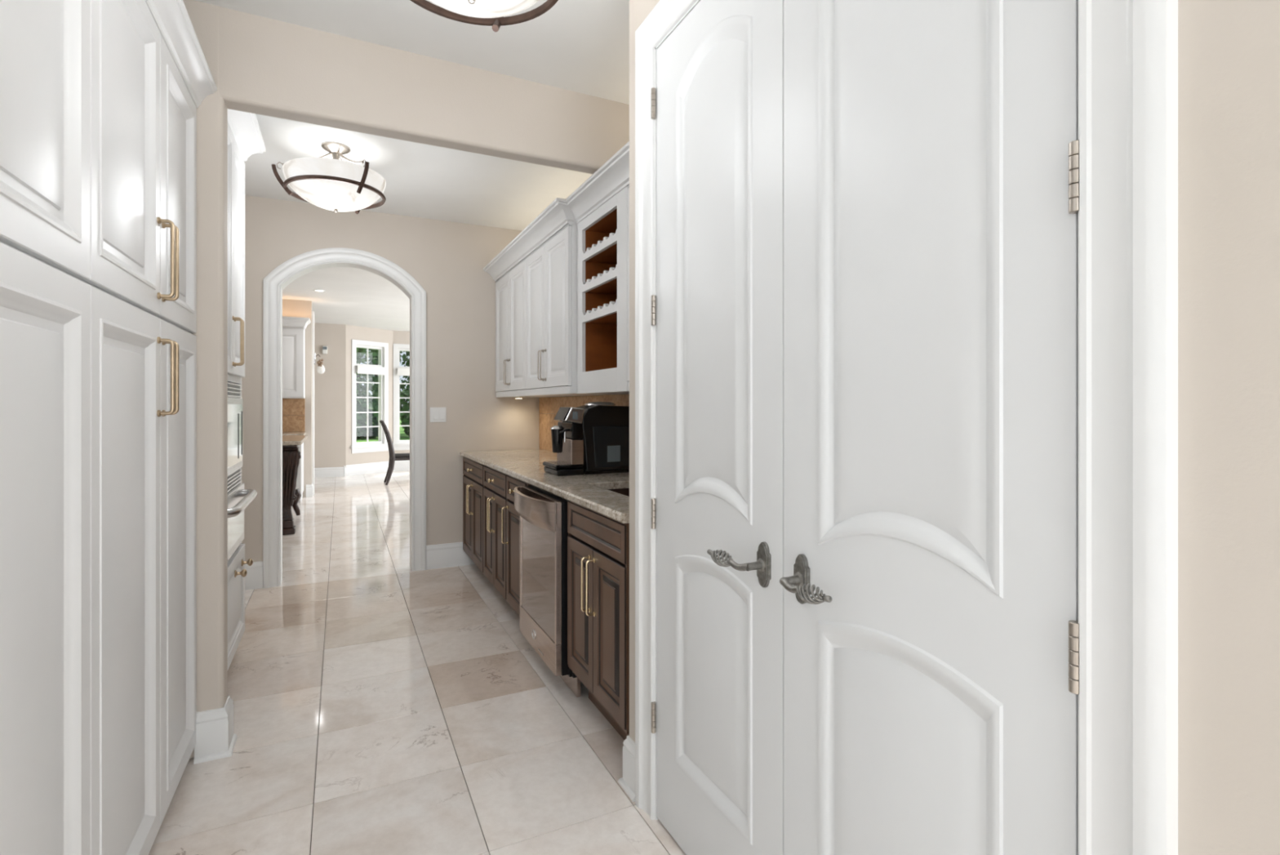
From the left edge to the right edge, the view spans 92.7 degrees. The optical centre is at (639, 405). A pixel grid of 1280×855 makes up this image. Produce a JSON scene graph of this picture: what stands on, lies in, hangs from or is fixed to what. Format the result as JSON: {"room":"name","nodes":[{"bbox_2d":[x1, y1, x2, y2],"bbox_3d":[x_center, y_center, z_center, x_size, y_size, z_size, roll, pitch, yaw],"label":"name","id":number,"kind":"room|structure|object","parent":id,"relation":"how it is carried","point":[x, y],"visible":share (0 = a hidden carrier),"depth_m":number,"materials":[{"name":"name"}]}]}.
{"room":"food storage area","nodes":[
{"label":"food storage area","id":0,"kind":"room"},
{"bbox_2d":[282,298,311,497],"bbox_3d":[-5.952,-0.090,7.968,2.938,2.740,0.150,0,0,-26],"label":"wall","id":1,"kind":"structure","parent":0,"point":[291,308],"depth_m":8.53,"materials":[{"name":"beige paint"}]},
{"bbox_2d":[282,326,305,398],"bbox_3d":[-5.119,-0.578,8.110,1.159,0.964,0.327,0,0,-26],"label":"upper cabinet","id":2,"kind":"object","parent":1,"relation":"attached to","point":[293,337],"visible":0.19,"depth_m":8.18,"materials":[{"name":"white wood"}]},
{"bbox_2d":[282,315,311,329],"bbox_3d":[-5.072,-1.112,8.094,1.229,0.124,0.397,0,0,-26],"label":"trim","id":3,"kind":"structure","parent":2,"relation":"attached to","point":[298,322],"depth_m":8.15,"materials":[{"name":"white wood"}]},
{"bbox_2d":[282,398,305,431],"bbox_3d":[-5.189,0.137,8.252,1.158,0.464,0.010,0,0,-26],"label":"backsplash","id":4,"kind":"structure","parent":1,"relation":"attached to","point":[290,406],"depth_m":8.45,"materials":[{"name":"tile"}]},
{"bbox_2d":[306,483,313,497],"bbox_3d":[-4.653,1.194,8.596,0.084,0.172,0.166,0,0,-26],"label":"baseboard","id":5,"kind":"structure","parent":1,"relation":"attached to","point":[309,488],"depth_m":8.53,"materials":[{"name":"white paint"}]},
{"bbox_2d":[311,311,314,494],"bbox_3d":[-4.692,-0.030,8.746,0.045,2.620,0.133,0,0,-26],"label":"trim","id":6,"kind":"structure","parent":1,"relation":"attached to","point":[313,312],"depth_m":8.69,"materials":[{"name":"white paint"}]},
{"bbox_2d":[314,322,346,467],"bbox_3d":[-6.873,-0.090,10.356,3.390,2.740,0.150,0,0,-26],"label":"wall","id":7,"kind":"structure","parent":0,"point":[330,386],"depth_m":10.93,"materials":[{"name":"beige paint"}]},
{"bbox_2d":[314,352,324,373],"bbox_3d":[-4.609,-0.603,8.783,0.136,0.295,0.114,0,0,-26],"label":"wall sconce","id":8,"kind":"object","parent":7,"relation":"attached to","point":[321,369],"visible":1,"depth_m":8.75,"materials":[{"name":"white glass"}]},
{"bbox_2d":[322,346,327,354],"bbox_3d":[-5.608,-0.985,10.867,0.080,0.140,0.046,0,0,-26],"label":"thermostat","id":9,"kind":"object","parent":7,"relation":"attached to","point":[324,348],"visible":1,"depth_m":10.85,"materials":[{"name":"white plastic"}]},
{"bbox_2d":[314,466,343,477],"bbox_3d":[-6.805,1.194,10.297,3.260,0.172,0.016,0,0,-26],"label":"baseboard","id":10,"kind":"structure","parent":7,"relation":"attached to","point":[326,471],"depth_m":10.90,"materials":[{"name":"white paint"}]},
{"bbox_2d":[346,324,393,464],"bbox_3d":[-5.152,-0.090,11.520,0.150,2.740,1.057,0,0,29],"label":"wall","id":11,"kind":"structure","parent":0,"point":[353,332],"depth_m":11.39,"materials":[{"name":"beige paint"}]},
{"bbox_2d":[350,339,388,453],"bbox_3d":[-5.112,-0.163,11.511,0.170,2.085,0.830,0,0,29],"label":"window","id":12,"kind":"structure","parent":11,"relation":"in","point":[381,445],"depth_m":11.57,"materials":[{"name":"white paint"}]},
{"bbox_2d":[355,365,388,374],"bbox_3d":[-5.043,-0.655,11.481,0.080,0.150,0.665,0,0,29],"label":"roller shade","id":13,"kind":"object","parent":12,"relation":"attached to","point":[360,369],"visible":1,"depth_m":11.43,"materials":[{"name":"white fabric"}]},
{"bbox_2d":[241,195,539,561],"bbox_3d":[-2.057,-0.090,4.666,2.820,2.740,0.150,0,0,-26],"label":"wall","id":14,"kind":"structure","parent":0,"point":[448,260],"depth_m":4.80,"materials":[{"name":"beige paint"}]},
{"bbox_2d":[244,560,262,590],"bbox_3d":[-2.921,1.187,4.149,0.613,0.186,0.016,0,0,-26],"label":"baseboard","id":15,"kind":"structure","parent":14,"relation":"attached to","point":[254,577],"depth_m":4.26,"materials":[{"name":"white paint"}]},
{"bbox_2d":[262,247,426,587],"bbox_3d":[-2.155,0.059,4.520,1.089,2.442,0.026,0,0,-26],"label":"trim","id":16,"kind":"structure","parent":14,"relation":"attached to","point":[272,282],"depth_m":4.39,"materials":[{"name":"white paint"}]},
{"bbox_2d":[430,407,445,422],"bbox_3d":[-1.589,0.074,4.805,0.121,0.116,0.012,0,0,-26],"label":"light switch","id":17,"kind":"object","parent":14,"relation":"attached to","point":[437,414],"visible":1,"depth_m":4.80,"materials":[{"name":"white paint"}]},
{"bbox_2d":[426,542,475,569],"bbox_3d":[-1.490,1.187,4.852,0.398,0.186,0.016,0,0,-26],"label":"baseboard","id":18,"kind":"structure","parent":14,"relation":"attached to","point":[447,554],"depth_m":4.83,"materials":[{"name":"white paint"}]},
{"bbox_2d":[393,330,409,453],"bbox_3d":[-3.977,-0.090,12.446,1.970,2.740,0.150,0,0,-26],"label":"wall","id":19,"kind":"structure","parent":0,"point":[399,336],"depth_m":12.01,"materials":[{"name":"beige paint"}]},
{"bbox_2d":[343,460,409,475],"bbox_3d":[-4.323,1.181,12.072,2.903,0.198,0.422,0,0,-38],"label":"baseboard","id":20,"kind":"structure","parent":19,"relation":"attached to","point":[374,467],"depth_m":11.53,"materials":[{"name":"white paint"}]},
{"bbox_2d":[392,343,409,449],"bbox_3d":[-4.483,-0.163,12.153,0.855,2.085,0.170,0,0,-26],"label":"window","id":21,"kind":"structure","parent":19,"relation":"in","point":[398,444],"depth_m":11.96,"materials":[{"name":"white paint"}]},
{"bbox_2d":[396,368,409,375],"bbox_3d":[-4.450,-0.655,12.086,0.675,0.150,0.080,0,0,-26],"label":"roller shade","id":22,"kind":"object","parent":21,"relation":"attached to","point":[400,371],"visible":0.39,"depth_m":11.95,"materials":[{"name":"white fabric"}]},
{"bbox_2d":[193,0,629,331],"bbox_3d":[-1.799,-1.510,4.798,7.800,0.100,16.600,0,0,-26],"label":"ceiling","id":23,"kind":"structure","parent":0,"point":[582,46],"depth_m":3.35,"materials":[{"name":"white paint"}]},
{"bbox_2d":[313,289,325,292],"bbox_3d":[-4.078,-1.457,7.768,0.144,0.006,0.144,0,0,-26],"label":"recessed light","id":24,"kind":"object","parent":23,"relation":"in","point":[319,291],"visible":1,"depth_m":7.78,"materials":[{"name":"white paint"}]},
{"bbox_2d":[271,142,386,213],"bbox_3d":[-1.744,-1.276,3.444,0.576,0.368,0.546,0,0,-26],"label":"ceiling light","id":25,"kind":"object","parent":23,"relation":"attached to","point":[335,184],"visible":1,"depth_m":3.31,"materials":[{"name":"grey glass"}]},
{"bbox_2d":[182,0,629,173],"bbox_3d":[-1.013,-1.302,2.549,2.608,0.355,0.099,0,0,-26],"label":"beam","id":26,"kind":"structure","parent":23,"relation":"attached to","point":[268,67],"depth_m":2.52,"materials":[{"name":"beige paint"}]},
{"bbox_2d":[409,0,558,31],"bbox_3d":[-0.481,-1.276,1.646,0.576,0.368,0.546,0,0,-27],"label":"ceiling light","id":27,"kind":"object","parent":23,"relation":"attached to","point":[477,12],"visible":1,"depth_m":1.79,"materials":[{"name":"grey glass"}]},
{"bbox_2d":[148,470,686,854],"bbox_3d":[-1.777,1.340,4.753,7.800,0.120,16.500,0,0,-26],"label":"floor","id":28,"kind":"structure","parent":0,"point":[383,706],"depth_m":2.42,"materials":[{"name":"beige tile"}]},
{"bbox_2d":[0,0,89,854],"bbox_3d":[-1.173,0.070,0.660,0.672,2.420,1.060,0,0,-26],"label":"pantry cabinet","id":29,"kind":"object","parent":28,"relation":"on","point":[45,44],"visible":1,"depth_m":1.09,"materials":[{"name":"white wood"}]},
{"bbox_2d":[144,0,217,108],"bbox_3d":[-1.105,-1.116,1.264,0.060,0.087,2.124,0,0,-26],"label":"trim","id":30,"kind":"structure","parent":29,"relation":"attached to","point":[171,18],"depth_m":1.89,"materials":[{"name":"white wood"}]},
{"bbox_2d":[80,0,196,854],"bbox_3d":[-1.637,0.070,1.605,0.672,2.420,1.042,0,0,-26],"label":"pantry cabinet","id":31,"kind":"object","parent":28,"relation":"on","point":[142,282],"visible":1,"depth_m":1.61,"materials":[{"name":"white wood"}]},
{"bbox_2d":[185,5,227,759],"bbox_3d":[-1.871,-0.085,2.128,0.716,2.730,0.100,0,0,-26],"label":"wall pier","id":32,"kind":"object","parent":28,"relation":"on","point":[211,334],"visible":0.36,"depth_m":2.23,"materials":[{"name":"beige paint"}]},
{"bbox_2d":[194,695,234,757],"bbox_3d":[-1.640,1.194,2.242,0.232,0.172,0.132,0,0,-26],"label":"baseboard","id":33,"kind":"object","parent":32,"relation":"attached to","point":[215,727],"visible":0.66,"depth_m":2.22,"materials":[{"name":"white paint"}]},
{"bbox_2d":[193,733,237,764],"bbox_3d":[-1.573,1.272,2.268,0.114,0.016,0.144,0,0,-26],"label":"baseboard","id":34,"kind":"structure","parent":33,"relation":"attached to","point":[226,753],"depth_m":2.21,"materials":[{"name":"white paint"}]},
{"bbox_2d":[227,121,253,669],"bbox_3d":[-2.150,-0.020,2.685,0.703,2.600,0.835,0,0,-26],"label":"tall cabinet","id":35,"kind":"object","parent":28,"relation":"on","point":[237,572],"visible":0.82,"depth_m":2.89,"materials":[{"name":"white wood"}]},
{"bbox_2d":[227,382,243,492],"bbox_3d":[-2.067,0.145,2.726,0.416,0.500,0.735,0,0,-26],"label":"microwave","id":36,"kind":"object","parent":35,"relation":"in","point":[235,404],"visible":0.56,"depth_m":2.91,"materials":[{"name":"silver plastic"}]},
{"bbox_2d":[227,482,257,560],"bbox_3d":[-2.080,0.543,2.719,0.586,0.294,0.735,0,0,-26],"label":"wall oven","id":37,"kind":"object","parent":35,"relation":"in","point":[238,497],"visible":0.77,"depth_m":2.85,"materials":[{"name":"silver metal"}]},
{"bbox_2d":[227,108,265,160],"bbox_3d":[-2.126,-1.329,2.669,0.736,0.128,1.085,0,0,-26],"label":"trim","id":38,"kind":"structure","parent":35,"relation":"attached to","point":[244,126],"depth_m":2.99,"materials":[{"name":"white wood"}]},
{"bbox_2d":[282,435,307,534],"bbox_3d":[-4.346,0.816,6.305,1.555,0.928,1.350,0,0,-26],"label":"kitchen island","id":39,"kind":"object","parent":28,"relation":"on","point":[291,455],"visible":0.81,"depth_m":6.08,"materials":[{"name":"brown wood"}]},
{"bbox_2d":[282,435,307,444],"bbox_3d":[-4.346,0.372,6.305,1.555,0.040,1.350,0,0,-26],"label":"island countertop","id":40,"kind":"structure","parent":39,"relation":"on","point":[286,439],"depth_m":6.25,"materials":[{"name":"beige stone"}]},
{"bbox_2d":[295,442,303,502],"bbox_3d":[-5.067,0.844,7.989,1.145,0.872,0.589,0,0,-26],"label":"base cabinet","id":41,"kind":"object","parent":28,"relation":"on","point":[300,481],"visible":0.06,"depth_m":8.00,"materials":[{"name":"white wood"}]},
{"bbox_2d":[282,431,306,435],"bbox_3d":[-5.057,0.389,7.980,1.195,0.037,0.614,0,0,-26],"label":"countertop","id":42,"kind":"structure","parent":41,"relation":"on","point":[283,433],"depth_m":8.11,"materials":[{"name":"beige stone"}]},
{"bbox_2d":[379,419,409,484],"bbox_3d":[-3.963,0.763,10.075,0.604,1.045,0.446,0,0,-26],"label":"dining chair","id":43,"kind":"object","parent":28,"relation":"on","point":[393,456],"visible":0.84,"depth_m":9.84,"materials":[{"name":"grey wood"}]},
{"bbox_2d":[462,457,494,586],"bbox_3d":[-0.980,0.842,4.644,0.661,0.876,0.770,0,0,-26],"label":"base cabinet","id":44,"kind":"object","parent":28,"relation":"on","point":[473,471],"visible":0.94,"depth_m":4.47,"materials":[{"name":"brown wood"}]},
{"bbox_2d":[459,448,629,523],"bbox_3d":[-0.456,0.385,3.625,0.661,0.034,3.126,0,0,-26],"label":"countertop","id":45,"kind":"structure","parent":44,"relation":"on","point":[590,491],"depth_m":3.05,"materials":[{"name":"beige stone"}]},
{"bbox_2d":[542,401,629,475],"bbox_3d":[-0.267,0.174,3.378,0.502,0.388,0.251,0,0,-26],"label":"coffee machine","id":46,"kind":"object","parent":45,"relation":"on","point":[592,437],"visible":0.94,"depth_m":3.26,"materials":[{"name":"black plastic"}]},
{"bbox_2d":[542,461,584,475],"bbox_3d":[-0.416,0.340,3.308,0.161,0.055,0.243,0,0,-26],"label":"drip tray","id":47,"kind":"object","parent":46,"relation":"on","point":[557,468],"depth_m":3.22,"materials":[{"name":"black plastic"}]},
{"bbox_2d":[607,488,629,496],"bbox_3d":[0.084,0.491,2.631,0.382,0.177,0.742,0,0,-26],"label":"undermount sink","id":48,"kind":"object","parent":45,"relation":"in","point":[625,491],"visible":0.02,"depth_m":2.96,"materials":[{"name":"brown metal"}]},
{"bbox_2d":[483,465,518,614],"bbox_3d":[-0.667,0.842,4.008,0.661,0.876,0.643,0,0,-26],"label":"base cabinet","id":49,"kind":"object","parent":28,"relation":"on","point":[495,499],"visible":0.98,"depth_m":3.84,"materials":[{"name":"brown wood"}]},
{"bbox_2d":[514,483,581,697],"bbox_3d":[-0.441,0.840,2.927,0.276,0.872,0.643,0,0,-26],"label":"dishwasher","id":50,"kind":"object","parent":28,"relation":"on","point":[543,514],"visible":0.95,"depth_m":2.75,"materials":[{"name":"silver metal"}]},
{"bbox_2d":[501,475,617,615],"bbox_3d":[-0.431,0.842,3.527,0.661,0.876,0.423,0,0,-26],"label":"base cabinet","id":51,"kind":"object","parent":28,"relation":"on","point":[512,542],"visible":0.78,"depth_m":3.47,"materials":[{"name":"brown wood"}]},
{"bbox_2d":[567,500,629,739],"bbox_3d":[0.080,0.842,2.486,0.661,0.876,0.603,0,0,-26],"label":"base cabinet","id":52,"kind":"object","parent":28,"relation":"on","point":[598,546],"visible":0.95,"depth_m":2.31,"materials":[{"name":"brown wood"}]},
{"bbox_2d":[540,393,629,413],"bbox_3d":[-0.087,-0.090,3.739,0.100,2.740,3.250,0,0,-26],"label":"wall","id":53,"kind":"structure","parent":0,"point":[622,393],"depth_m":4.23,"materials":[{"name":"beige paint"}]},
{"bbox_2d":[495,257,560,397],"bbox_3d":[-0.835,-0.587,4.678,0.416,1.043,0.898,0,0,-26],"label":"upper cabinet","id":54,"kind":"object","parent":53,"relation":"attached to","point":[510,288],"visible":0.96,"depth_m":4.54,"materials":[{"name":"white wood"}]},
{"bbox_2d":[525,223,622,395],"bbox_3d":[-0.442,-0.587,3.877,0.416,1.043,0.881,0,0,-26],"label":"upper cabinet","id":55,"kind":"object","parent":53,"relation":"attached to","point":[551,268],"visible":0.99,"depth_m":3.67,"materials":[{"name":"white wood"}]},
{"bbox_2d":[483,141,629,281],"bbox_3d":[-0.515,-1.064,3.585,0.149,0.098,3.146,0,0,-26],"label":"trim","id":56,"kind":"structure","parent":55,"relation":"attached to","point":[613,176],"depth_m":3.34,"materials":[{"name":"white wood"}]},
{"bbox_2d":[538,394,629,451],"bbox_3d":[-0.178,0.152,3.800,0.010,0.432,3.048,0,0,-26],"label":"backsplash","id":57,"kind":"structure","parent":53,"relation":"attached to","point":[552,405],"depth_m":4.81,"materials":[{"name":"tile"}]},
{"bbox_2d":[577,186,629,393],"bbox_3d":[-0.061,-0.585,3.200,0.327,1.040,0.668,0,0,-26],"label":"wine rack cabinet","id":58,"kind":"object","parent":53,"relation":"attached to","point":[602,235],"visible":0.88,"depth_m":3.27,"materials":[{"name":"white wood"}]},
{"bbox_2d":[586,243,617,264],"bbox_3d":[-0.067,-0.799,3.214,0.289,0.012,0.468,0,0,-26],"label":"shelf","id":59,"kind":"object","parent":58,"relation":"attached to","point":[602,254],"depth_m":3.23,"materials":[{"name":"orange wood"}]},
{"bbox_2d":[586,278,617,294],"bbox_3d":[-0.067,-0.628,3.214,0.289,0.012,0.468,0,0,-26],"label":"shelf","id":60,"kind":"object","parent":58,"relation":"attached to","point":[598,286],"depth_m":3.23,"materials":[{"name":"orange wood"}]},
{"bbox_2d":[587,312,617,324],"bbox_3d":[-0.067,-0.461,3.214,0.289,0.012,0.468,0,0,-26],"label":"shelf","id":61,"kind":"object","parent":58,"relation":"attached to","point":[593,318],"depth_m":3.24,"materials":[{"name":"orange wood"}]},
{"bbox_2d":[627,184,629,391],"bbox_3d":[0.222,-0.585,2.580,0.365,1.040,0.691,0,0,-26],"label":"upper cabinet","id":62,"kind":"object","parent":53,"relation":"attached to","point":[628,184],"visible":0.02,"depth_m":2.82,"materials":[{"name":"white wood"}]},
{"bbox_2d":[629,0,655,742],"bbox_3d":[0.294,-0.090,2.119,0.644,2.740,0.195,0,0,-26],"label":"wall","id":63,"kind":"structure","parent":0,"point":[639,10],"depth_m":2.04,"materials":[{"name":"beige paint"}]},
{"bbox_2d":[617,777,635,801],"bbox_3d":[-0.010,1.272,2.043,0.088,0.016,0.119,0,0,-26],"label":"baseboard","id":64,"kind":"structure","parent":63,"relation":"attached to","point":[622,782],"depth_m":2.02,"materials":[{"name":"white paint"}]},
{"bbox_2d":[622,734,635,793],"bbox_3d":[0.050,1.198,2.066,0.190,0.163,0.107,0,0,-26],"label":"baseboard","id":65,"kind":"structure","parent":63,"relation":"attached to","point":[628,747],"depth_m":2.03,"materials":[{"name":"white paint"}]},
{"bbox_2d":[1177,0,1279,854],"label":"wall","id":66,"kind":"structure","parent":0,"point":[1228,51],"depth_m":0.67,"materials":[{"name":"beige paint"}]},
{"label":"outside","id":67,"kind":"structure","parent":0,"visible":0},
{"bbox_2d":[356,416,409,442],"bbox_3d":[-18.275,1.580,48.567,130.000,0.001,76.700,0,0,-26],"label":"lawn","id":68,"kind":"structure","parent":67,"point":[403,436],"depth_m":29.44,"materials":[{"name":"green plant"}]},
{"bbox_2d":[356,391,377,439],"bbox_3d":[-13.392,0.544,29.200,2.767,2.390,2.614,0,0,-26],"label":"shrub","id":69,"kind":"object","parent":68,"relation":"on","point":[361,402],"visible":0.5,"depth_m":28.59,"materials":[{"name":"green plant"}]},
{"bbox_2d":[356,347,377,415],"bbox_3d":[-15.636,-2.165,33.752,4.339,7.494,4.176,0,0,-26],"label":"tree","id":70,"kind":"object","parent":68,"relation":"on","point":[374,353],"visible":0.05,"depth_m":32.91,"materials":[{"name":"green plant"}]},
{"bbox_2d":[359,348,409,423],"bbox_3d":[-17.690,-3.994,40.624,6.191,11.149,5.979,0,0,-26],"label":"tree","id":71,"kind":"object","parent":68,"relation":"on","point":[402,386],"visible":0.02,"depth_m":40.46,"materials":[{"name":"green plant"}]},
{"bbox_2d":[400,382,409,436],"bbox_3d":[-10.936,0.128,30.392,2.716,3.210,2.614,0,0,-26],"label":"shrub","id":72,"kind":"object","parent":68,"relation":"on","point":[405,416],"visible":0.18,"depth_m":29.62,"materials":[{"name":"green plant"}]},
{"bbox_2d":[401,351,409,366],"bbox_3d":[-11.710,-2.723,35.646,4.258,8.607,4.110,0,0,-26],"label":"tree","id":73,"kind":"object","parent":68,"relation":"on","point":[407,353],"visible":0.02,"depth_m":34.27,"materials":[{"name":"green plant"}]},
{"bbox_3d":[0.604,-1.282,1.488,0.644,0.355,1.211,0,0,-26],"label":"wall door header","id":74,"kind":"structure","parent":0,"visible":0},
{"bbox_2d":[655,0,700,819],"bbox_3d":[0.359,0.087,1.368,0.101,2.386,1.213,0,0,-26],"label":"trim","id":75,"kind":"structure","parent":74,"relation":"attached to","point":[697,1],"depth_m":1.89,"materials":[{"name":"white paint"}]},
{"bbox_2d":[651,0,783,854],"bbox_3d":[0.163,0.086,1.613,0.118,2.365,0.610,0,0,-26],"label":"door","id":76,"kind":"structure","parent":74,"relation":"in","point":[717,109],"depth_m":1.57,"materials":[{"name":"white paint"}]},
{"bbox_2d":[635,0,1177,854],"bbox_3d":[0.303,0.036,1.340,0.026,2.487,1.415,0,0,-26],"label":"trim","id":77,"kind":"structure","parent":74,"relation":"attached to","point":[1128,49],"depth_m":0.76,"materials":[{"name":"white paint"}]},
{"bbox_2d":[779,0,1079,854],"bbox_3d":[0.433,0.086,1.062,0.118,2.365,0.610,0,0,-26],"label":"door","id":78,"kind":"structure","parent":74,"relation":"in","point":[930,580],"depth_m":1.01,"materials":[{"name":"white paint"}]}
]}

